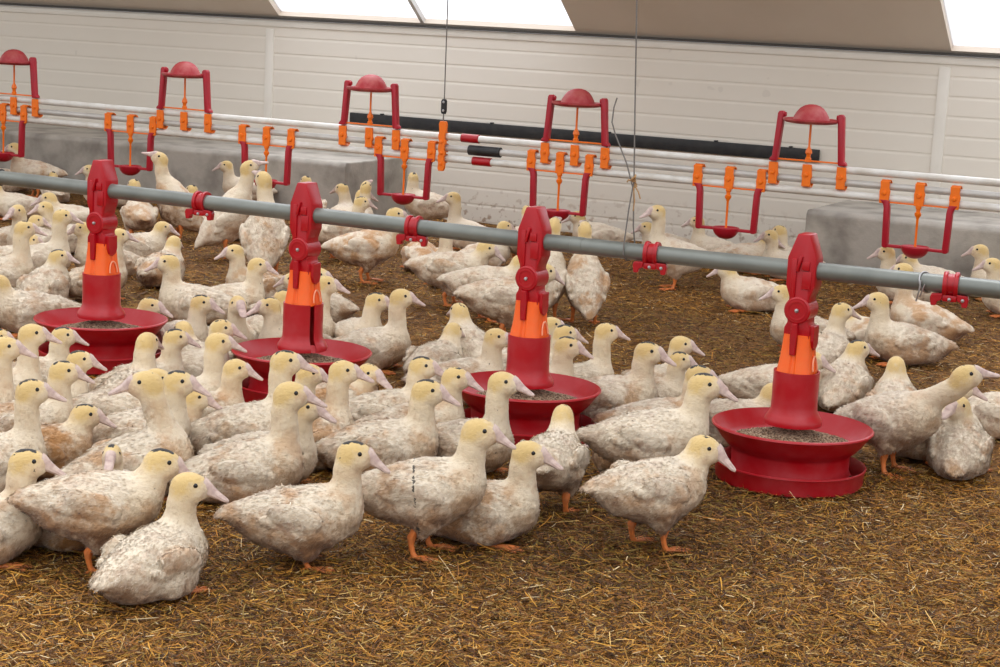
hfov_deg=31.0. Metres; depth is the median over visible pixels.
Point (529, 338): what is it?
pet feeder
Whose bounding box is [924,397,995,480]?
duck
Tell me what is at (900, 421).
duck
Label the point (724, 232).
hanging drinker
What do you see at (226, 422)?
duck
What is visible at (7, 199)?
duck
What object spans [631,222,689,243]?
duck
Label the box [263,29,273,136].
trim
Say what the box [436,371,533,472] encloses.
duck
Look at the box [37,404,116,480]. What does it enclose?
duck
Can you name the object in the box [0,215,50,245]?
duck
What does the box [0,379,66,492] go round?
duck
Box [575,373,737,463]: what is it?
duck
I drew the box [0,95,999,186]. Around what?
pipe
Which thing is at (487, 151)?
pipe
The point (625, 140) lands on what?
pipe
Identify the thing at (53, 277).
duck
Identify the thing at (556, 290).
duck
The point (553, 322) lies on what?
duck
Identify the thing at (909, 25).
ceiling
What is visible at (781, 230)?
duck
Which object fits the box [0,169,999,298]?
pipe
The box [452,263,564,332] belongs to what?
duck
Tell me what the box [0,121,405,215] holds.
concrete block
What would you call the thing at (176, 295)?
duck
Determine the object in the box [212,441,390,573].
duck
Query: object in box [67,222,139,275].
duck
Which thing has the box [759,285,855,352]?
duck
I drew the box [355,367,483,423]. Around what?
duck
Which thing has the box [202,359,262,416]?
duck
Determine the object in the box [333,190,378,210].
duck
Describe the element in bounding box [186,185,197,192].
duck
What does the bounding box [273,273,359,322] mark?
duck
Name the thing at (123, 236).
duck
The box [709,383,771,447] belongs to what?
duck
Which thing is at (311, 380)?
duck
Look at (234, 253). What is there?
duck
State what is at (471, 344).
duck
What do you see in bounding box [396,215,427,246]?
clamp
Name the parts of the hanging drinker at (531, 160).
arm, nipple rod, arm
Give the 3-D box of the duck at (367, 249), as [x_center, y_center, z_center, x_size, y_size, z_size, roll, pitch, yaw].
[-0.551,-0.371,7.484,0.390,0.316,0.194,2,10,-7]
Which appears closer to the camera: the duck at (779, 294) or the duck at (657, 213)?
the duck at (779, 294)
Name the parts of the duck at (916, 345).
leg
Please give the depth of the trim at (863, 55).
9.62 m
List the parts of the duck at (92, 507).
leg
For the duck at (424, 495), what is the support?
on the litter
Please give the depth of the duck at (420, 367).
4.71 m
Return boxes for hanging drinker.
[0,103,30,161]
[104,112,156,175]
[238,124,298,188]
[374,136,438,204]
[526,149,596,220]
[692,163,767,238]
[879,179,962,258]
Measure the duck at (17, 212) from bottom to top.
0.238 m
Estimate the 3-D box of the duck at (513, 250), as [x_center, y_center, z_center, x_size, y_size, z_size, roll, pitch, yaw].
[0.108,-0.437,8.178,0.168,0.273,0.331,5,10,10]
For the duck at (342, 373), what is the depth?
4.43 m
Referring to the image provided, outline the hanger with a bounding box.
[437,0,448,170]
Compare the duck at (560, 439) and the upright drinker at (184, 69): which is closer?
the duck at (560, 439)
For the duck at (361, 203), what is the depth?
8.06 m
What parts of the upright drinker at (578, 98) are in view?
arm, nipple rod, arm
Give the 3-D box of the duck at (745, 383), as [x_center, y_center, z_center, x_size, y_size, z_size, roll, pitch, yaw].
[0.826,0.130,5.413,0.361,0.181,0.182,5,10,14]
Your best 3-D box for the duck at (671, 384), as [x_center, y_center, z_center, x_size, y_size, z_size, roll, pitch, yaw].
[0.424,0.144,5.164,0.310,0.199,0.159,3,10,3]
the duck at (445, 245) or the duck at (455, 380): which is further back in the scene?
the duck at (445, 245)
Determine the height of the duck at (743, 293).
0.190 m
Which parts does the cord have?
cord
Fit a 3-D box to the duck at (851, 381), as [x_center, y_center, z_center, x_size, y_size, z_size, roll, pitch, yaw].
[1.029,0.130,5.410,0.189,0.203,0.307,7,11,23]
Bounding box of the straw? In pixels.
[0,190,999,666]
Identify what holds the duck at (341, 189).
on the litter
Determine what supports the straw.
on the litter
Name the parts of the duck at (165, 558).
leg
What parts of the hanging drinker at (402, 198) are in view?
arm, nipple rod, arm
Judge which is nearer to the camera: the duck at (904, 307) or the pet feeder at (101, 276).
the pet feeder at (101, 276)
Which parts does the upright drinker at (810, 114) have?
arm, nipple rod, arm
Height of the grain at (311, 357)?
0.052 m
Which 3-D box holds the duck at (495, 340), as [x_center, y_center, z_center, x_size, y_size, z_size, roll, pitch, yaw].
[-0.114,0.090,5.243,0.354,0.226,0.190,3,10,0]
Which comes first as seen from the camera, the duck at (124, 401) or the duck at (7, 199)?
the duck at (124, 401)
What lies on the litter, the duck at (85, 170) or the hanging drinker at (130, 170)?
the duck at (85, 170)
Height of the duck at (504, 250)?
0.215 m
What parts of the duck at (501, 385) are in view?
leg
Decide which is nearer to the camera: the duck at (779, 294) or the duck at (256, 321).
the duck at (256, 321)
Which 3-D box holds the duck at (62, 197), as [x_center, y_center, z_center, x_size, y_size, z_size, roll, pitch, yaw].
[-2.426,-0.796,9.826,0.158,0.162,0.319,-1,11,-21]
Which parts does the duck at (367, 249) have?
leg, leg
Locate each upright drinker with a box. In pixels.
[0,49,42,117]
[156,61,215,133]
[338,74,400,150]
[540,88,611,169]
[768,104,846,190]
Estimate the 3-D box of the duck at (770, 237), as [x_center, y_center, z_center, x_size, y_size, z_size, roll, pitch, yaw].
[1.319,-0.356,8.199,0.341,0.226,0.176,3,10,1]
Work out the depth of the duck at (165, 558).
3.36 m
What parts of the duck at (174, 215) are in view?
leg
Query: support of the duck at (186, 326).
on the litter
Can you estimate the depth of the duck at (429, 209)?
9.27 m
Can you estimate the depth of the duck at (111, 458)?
3.82 m
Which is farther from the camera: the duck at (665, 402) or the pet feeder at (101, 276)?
the pet feeder at (101, 276)
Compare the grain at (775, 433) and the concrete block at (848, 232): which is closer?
the grain at (775, 433)
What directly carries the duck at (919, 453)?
on the litter
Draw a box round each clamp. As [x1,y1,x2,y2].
[185,191,214,220]
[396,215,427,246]
[633,241,667,274]
[930,271,968,307]
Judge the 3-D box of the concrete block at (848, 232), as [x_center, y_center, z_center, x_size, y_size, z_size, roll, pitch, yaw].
[2.976,-0.260,7.969,3.190,0.339,0.640,8,11,27]
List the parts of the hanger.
hanger cord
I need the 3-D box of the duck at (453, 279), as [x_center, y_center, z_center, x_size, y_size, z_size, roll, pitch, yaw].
[-0.047,-0.172,6.684,0.389,0.250,0.194,2,10,-3]
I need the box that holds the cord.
[611,0,640,260]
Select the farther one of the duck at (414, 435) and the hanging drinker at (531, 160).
the hanging drinker at (531, 160)
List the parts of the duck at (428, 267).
leg, leg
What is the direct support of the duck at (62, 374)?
on the litter
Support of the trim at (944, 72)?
attached to the wall
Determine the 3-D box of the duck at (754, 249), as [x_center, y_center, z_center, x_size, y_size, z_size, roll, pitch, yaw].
[1.145,-0.382,8.407,0.379,0.189,0.197,6,10,16]
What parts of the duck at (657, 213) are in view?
leg, leg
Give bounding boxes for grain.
[61,320,141,328]
[257,353,344,362]
[477,389,577,400]
[736,427,847,442]
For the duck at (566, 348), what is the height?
0.231 m
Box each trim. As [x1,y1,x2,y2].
[0,5,999,66]
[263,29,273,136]
[928,67,950,207]
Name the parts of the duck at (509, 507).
leg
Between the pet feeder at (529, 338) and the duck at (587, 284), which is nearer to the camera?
the pet feeder at (529, 338)
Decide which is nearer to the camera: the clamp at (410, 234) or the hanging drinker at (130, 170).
the clamp at (410, 234)
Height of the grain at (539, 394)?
0.052 m
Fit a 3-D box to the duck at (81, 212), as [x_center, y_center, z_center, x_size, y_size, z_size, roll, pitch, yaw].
[-2.027,-0.568,8.536,0.390,0.198,0.194,0,10,-14]
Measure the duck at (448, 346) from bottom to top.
0.172 m
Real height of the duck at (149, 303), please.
0.181 m
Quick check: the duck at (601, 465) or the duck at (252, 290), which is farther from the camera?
the duck at (252, 290)
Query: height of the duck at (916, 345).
0.244 m
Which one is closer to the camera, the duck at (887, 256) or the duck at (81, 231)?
the duck at (81, 231)
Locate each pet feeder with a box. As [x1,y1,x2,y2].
[33,159,167,374]
[231,181,371,402]
[462,206,600,444]
[712,232,873,498]
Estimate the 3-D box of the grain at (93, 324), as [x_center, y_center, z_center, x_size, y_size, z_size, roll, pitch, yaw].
[-1.220,-0.021,5.507,0.316,0.052,0.316,3,10,3]
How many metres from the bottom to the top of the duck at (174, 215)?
0.425 m
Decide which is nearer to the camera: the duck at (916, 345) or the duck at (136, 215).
the duck at (916, 345)
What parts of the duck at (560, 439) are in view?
leg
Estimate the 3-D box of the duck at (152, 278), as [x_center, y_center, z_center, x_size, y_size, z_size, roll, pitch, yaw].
[-1.343,-0.283,7.128,0.190,0.190,0.380,6,10,18]
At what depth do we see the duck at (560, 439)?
4.07 m
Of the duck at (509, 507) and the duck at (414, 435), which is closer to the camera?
the duck at (509, 507)
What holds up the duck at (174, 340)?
on the litter
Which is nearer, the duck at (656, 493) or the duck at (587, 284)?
the duck at (656, 493)
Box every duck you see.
[0,168,30,191]
[0,186,40,219]
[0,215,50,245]
[0,221,47,286]
[0,235,43,255]
[0,275,81,336]
[0,328,14,338]
[0,336,37,402]
[0,360,94,432]
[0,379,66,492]
[0,448,66,570]
[3,204,51,244]
[4,143,67,197]
[5,209,83,268]
[5,448,189,573]
[11,286,23,290]
[12,324,61,388]
[12,326,88,382]
[15,249,79,298]
[27,201,77,252]
[30,192,88,223]
[33,529,85,551]
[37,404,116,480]
[40,171,69,202]
[54,371,195,501]
[66,350,106,397]
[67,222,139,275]
[69,228,138,299]
[72,368,167,415]
[75,165,127,206]
[87,328,200,388]
[87,472,228,604]
[89,332,163,391]
[93,370,210,443]
[101,444,129,471]
[120,179,158,233]
[123,221,179,256]
[123,391,221,422]
[134,235,185,286]
[137,297,173,317]
[141,151,203,243]
[144,254,250,324]
[156,294,224,343]
[167,381,326,504]
[173,321,233,359]
[181,319,247,376]
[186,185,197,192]
[190,350,318,455]
[195,159,268,258]
[195,332,246,390]
[197,403,336,483]
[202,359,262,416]
[207,295,257,358]
[211,258,278,317]
[212,161,277,200]
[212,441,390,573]
[214,244,286,297]
[238,170,290,271]
[246,289,286,338]
[246,297,332,339]
[247,268,332,314]
[250,364,327,402]
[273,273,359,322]
[300,176,326,208]
[312,360,373,469]
[315,363,392,402]
[315,379,460,473]
[318,196,377,257]
[320,276,349,338]
[321,207,407,284]
[327,183,352,208]
[332,289,425,374]
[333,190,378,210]
[334,292,389,336]
[349,356,443,420]
[350,180,373,229]
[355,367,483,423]
[361,418,515,564]
[400,241,438,268]
[400,328,507,406]
[402,322,464,374]
[403,243,505,306]
[404,172,461,220]
[424,222,452,284]
[434,440,563,553]
[436,192,485,249]
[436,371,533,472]
[437,255,519,323]
[441,303,484,357]
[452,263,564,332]
[459,221,515,266]
[502,317,563,362]
[503,324,588,369]
[509,205,530,257]
[518,404,591,515]
[546,216,567,320]
[549,336,593,376]
[561,211,633,242]
[564,220,610,324]
[573,323,630,378]
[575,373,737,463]
[579,435,735,553]
[580,341,676,418]
[584,444,612,472]
[591,365,727,423]
[620,336,704,377]
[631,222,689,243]
[639,205,706,290]
[655,351,697,397]
[681,216,733,250]
[706,269,777,312]
[709,239,784,274]
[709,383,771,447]
[718,352,835,398]
[753,230,790,281]
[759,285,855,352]
[771,225,825,262]
[816,302,860,368]
[818,340,879,411]
[833,365,999,480]
[845,311,869,354]
[853,292,959,366]
[864,356,916,397]
[867,247,935,302]
[869,386,987,460]
[890,263,974,340]
[896,254,963,276]
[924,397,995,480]
[961,244,988,300]
[967,391,999,438]
[972,258,999,317]
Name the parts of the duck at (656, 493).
leg, leg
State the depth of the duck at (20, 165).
9.94 m
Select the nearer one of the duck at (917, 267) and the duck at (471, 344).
the duck at (471, 344)
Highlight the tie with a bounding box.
[915,271,930,300]
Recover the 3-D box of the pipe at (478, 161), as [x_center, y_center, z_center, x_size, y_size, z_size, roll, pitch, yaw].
[-0.170,-0.825,8.532,9.800,0.047,0.041,8,11,27]
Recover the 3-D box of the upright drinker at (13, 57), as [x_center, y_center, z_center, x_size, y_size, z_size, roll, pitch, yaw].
[-2.623,-1.360,9.752,0.299,0.356,0.260,1,10,-12]
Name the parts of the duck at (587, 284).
leg, leg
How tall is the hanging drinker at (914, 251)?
0.320 m
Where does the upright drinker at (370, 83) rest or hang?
on the pipe at (487, 151)
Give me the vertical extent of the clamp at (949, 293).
0.082 m
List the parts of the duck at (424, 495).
leg, leg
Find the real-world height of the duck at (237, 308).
0.222 m
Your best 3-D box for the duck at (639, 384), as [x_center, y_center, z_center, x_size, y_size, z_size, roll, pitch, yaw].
[0.301,0.136,5.044,0.376,0.245,0.198,3,10,-1]
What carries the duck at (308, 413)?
on the litter
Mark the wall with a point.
(888, 107)
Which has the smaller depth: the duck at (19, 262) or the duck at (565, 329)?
the duck at (565, 329)
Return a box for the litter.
[0,189,999,666]
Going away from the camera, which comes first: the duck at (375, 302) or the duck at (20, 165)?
the duck at (375, 302)
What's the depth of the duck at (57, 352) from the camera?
4.97 m
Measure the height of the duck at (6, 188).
0.190 m
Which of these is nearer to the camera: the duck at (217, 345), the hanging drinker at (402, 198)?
the duck at (217, 345)
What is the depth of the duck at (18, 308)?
5.91 m
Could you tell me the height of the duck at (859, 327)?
0.149 m
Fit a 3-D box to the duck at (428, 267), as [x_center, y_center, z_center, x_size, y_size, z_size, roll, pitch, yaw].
[-0.182,-0.238,6.998,0.398,0.258,0.197,3,10,-1]
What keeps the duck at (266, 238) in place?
on the litter
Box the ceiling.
[0,0,999,54]
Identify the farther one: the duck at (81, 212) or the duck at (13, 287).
the duck at (81, 212)
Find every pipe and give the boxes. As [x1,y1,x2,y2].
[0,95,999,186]
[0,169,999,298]
[6,106,999,199]
[6,115,999,211]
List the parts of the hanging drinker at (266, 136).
arm, nipple rod, arm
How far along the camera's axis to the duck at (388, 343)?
5.62 m
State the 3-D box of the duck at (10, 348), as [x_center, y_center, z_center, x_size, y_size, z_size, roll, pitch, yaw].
[-1.340,0.138,4.498,0.357,0.267,0.188,0,10,-18]
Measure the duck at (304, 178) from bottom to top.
0.273 m
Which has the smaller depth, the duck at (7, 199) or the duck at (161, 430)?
the duck at (161, 430)
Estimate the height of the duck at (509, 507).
0.227 m
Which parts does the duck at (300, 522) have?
leg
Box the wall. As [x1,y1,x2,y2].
[0,11,999,246]
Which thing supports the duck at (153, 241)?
on the litter
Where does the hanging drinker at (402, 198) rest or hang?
hanging from the pipe at (478, 161)
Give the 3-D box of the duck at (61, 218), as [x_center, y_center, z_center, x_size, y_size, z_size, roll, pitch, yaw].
[-1.835,-0.351,7.110,0.378,0.282,0.208,-1,11,-22]
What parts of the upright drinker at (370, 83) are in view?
arm, nipple rod, arm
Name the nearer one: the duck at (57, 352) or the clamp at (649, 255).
the clamp at (649, 255)
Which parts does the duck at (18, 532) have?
leg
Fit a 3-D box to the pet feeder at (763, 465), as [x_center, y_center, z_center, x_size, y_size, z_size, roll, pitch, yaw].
[0.741,0.061,4.478,0.403,0.625,0.403,8,11,29]
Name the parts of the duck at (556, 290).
leg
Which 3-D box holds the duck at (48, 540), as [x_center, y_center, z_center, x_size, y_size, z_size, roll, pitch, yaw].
[-0.889,0.374,3.688,0.288,0.127,0.157,1,10,-10]
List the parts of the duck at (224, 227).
leg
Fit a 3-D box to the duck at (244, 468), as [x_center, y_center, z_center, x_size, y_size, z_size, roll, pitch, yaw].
[-0.582,0.245,4.061,0.379,0.282,0.197,1,10,-11]
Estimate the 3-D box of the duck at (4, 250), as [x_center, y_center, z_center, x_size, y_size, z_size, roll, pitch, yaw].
[-1.977,-0.317,7.202,0.339,0.168,0.175,0,10,-16]
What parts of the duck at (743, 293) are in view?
leg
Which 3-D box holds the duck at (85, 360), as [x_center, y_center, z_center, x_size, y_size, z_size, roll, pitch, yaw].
[-1.180,0.148,4.649,0.324,0.211,0.171,-2,11,-28]
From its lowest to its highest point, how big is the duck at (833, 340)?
0.226 m
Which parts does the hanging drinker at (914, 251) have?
arm, nipple rod, arm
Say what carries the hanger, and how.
hanging from the ceiling
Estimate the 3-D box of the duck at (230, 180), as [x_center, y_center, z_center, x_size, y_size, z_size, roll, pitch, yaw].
[-1.373,-0.784,9.692,0.354,0.288,0.176,0,10,-13]
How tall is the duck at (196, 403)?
0.168 m
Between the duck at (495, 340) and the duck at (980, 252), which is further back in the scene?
the duck at (980, 252)
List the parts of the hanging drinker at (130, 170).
arm, nipple rod, arm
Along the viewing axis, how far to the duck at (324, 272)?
6.32 m
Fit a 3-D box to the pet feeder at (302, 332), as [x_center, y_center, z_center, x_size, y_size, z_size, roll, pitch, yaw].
[-0.560,-0.120,5.142,0.403,0.625,0.403,8,11,29]
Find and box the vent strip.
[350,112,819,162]
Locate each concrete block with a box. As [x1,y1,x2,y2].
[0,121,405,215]
[805,200,999,276]
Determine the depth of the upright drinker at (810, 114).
7.67 m
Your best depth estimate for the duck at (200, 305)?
5.57 m
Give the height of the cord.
1.792 m
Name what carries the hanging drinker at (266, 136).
hanging from the pipe at (478, 161)
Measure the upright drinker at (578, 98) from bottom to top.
0.356 m
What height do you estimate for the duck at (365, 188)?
0.337 m
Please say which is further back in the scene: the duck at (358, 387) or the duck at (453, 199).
the duck at (453, 199)
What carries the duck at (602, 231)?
on the litter
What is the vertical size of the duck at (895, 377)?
0.203 m
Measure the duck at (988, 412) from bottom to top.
0.227 m
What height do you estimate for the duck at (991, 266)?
0.238 m
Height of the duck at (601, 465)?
0.134 m
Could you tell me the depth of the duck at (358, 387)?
4.81 m
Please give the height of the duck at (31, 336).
0.261 m
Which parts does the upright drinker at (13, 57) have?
nipple rod, arm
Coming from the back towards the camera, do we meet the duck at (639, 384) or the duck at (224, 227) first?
the duck at (224, 227)
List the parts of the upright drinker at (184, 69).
arm, nipple rod, arm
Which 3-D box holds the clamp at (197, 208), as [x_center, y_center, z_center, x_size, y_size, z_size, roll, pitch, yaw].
[-0.872,-0.376,5.269,0.089,0.082,0.063,7,11,21]
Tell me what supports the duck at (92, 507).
on the litter
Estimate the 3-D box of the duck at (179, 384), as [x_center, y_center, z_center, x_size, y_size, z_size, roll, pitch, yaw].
[-0.883,0.205,4.335,0.371,0.238,0.200,0,10,-16]
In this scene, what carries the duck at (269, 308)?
on the litter
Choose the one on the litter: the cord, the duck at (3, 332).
the duck at (3, 332)
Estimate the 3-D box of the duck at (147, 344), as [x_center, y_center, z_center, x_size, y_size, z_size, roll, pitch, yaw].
[-1.002,0.121,4.808,0.184,0.226,0.352,8,11,27]
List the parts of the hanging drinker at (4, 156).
nipple rod, arm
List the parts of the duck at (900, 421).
leg, leg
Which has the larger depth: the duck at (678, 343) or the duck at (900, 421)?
the duck at (678, 343)
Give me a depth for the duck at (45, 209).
7.85 m
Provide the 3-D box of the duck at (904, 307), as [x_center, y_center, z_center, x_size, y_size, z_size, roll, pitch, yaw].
[1.598,-0.114,6.737,0.366,0.282,0.190,8,11,27]
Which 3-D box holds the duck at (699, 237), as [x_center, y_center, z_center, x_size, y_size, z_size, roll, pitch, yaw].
[1.031,-0.443,8.612,0.342,0.226,0.176,6,10,16]
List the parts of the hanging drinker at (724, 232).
arm, nipple rod, arm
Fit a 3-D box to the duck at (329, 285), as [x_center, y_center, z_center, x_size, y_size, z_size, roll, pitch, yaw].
[-0.647,-0.070,5.886,0.190,0.264,0.321,-6,13,-40]
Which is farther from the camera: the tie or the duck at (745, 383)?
the duck at (745, 383)
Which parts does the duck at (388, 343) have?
leg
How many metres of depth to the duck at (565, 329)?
5.36 m
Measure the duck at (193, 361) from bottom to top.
0.222 m
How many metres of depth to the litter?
3.89 m
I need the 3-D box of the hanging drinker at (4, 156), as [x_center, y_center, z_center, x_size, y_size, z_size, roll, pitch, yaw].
[-2.708,-1.096,9.821,0.342,0.320,0.120,8,11,27]
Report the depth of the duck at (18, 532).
3.54 m
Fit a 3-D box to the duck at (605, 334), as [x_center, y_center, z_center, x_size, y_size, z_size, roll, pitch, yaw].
[0.219,0.092,5.264,0.332,0.248,0.174,-1,10,-19]
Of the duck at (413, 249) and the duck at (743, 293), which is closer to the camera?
the duck at (743, 293)

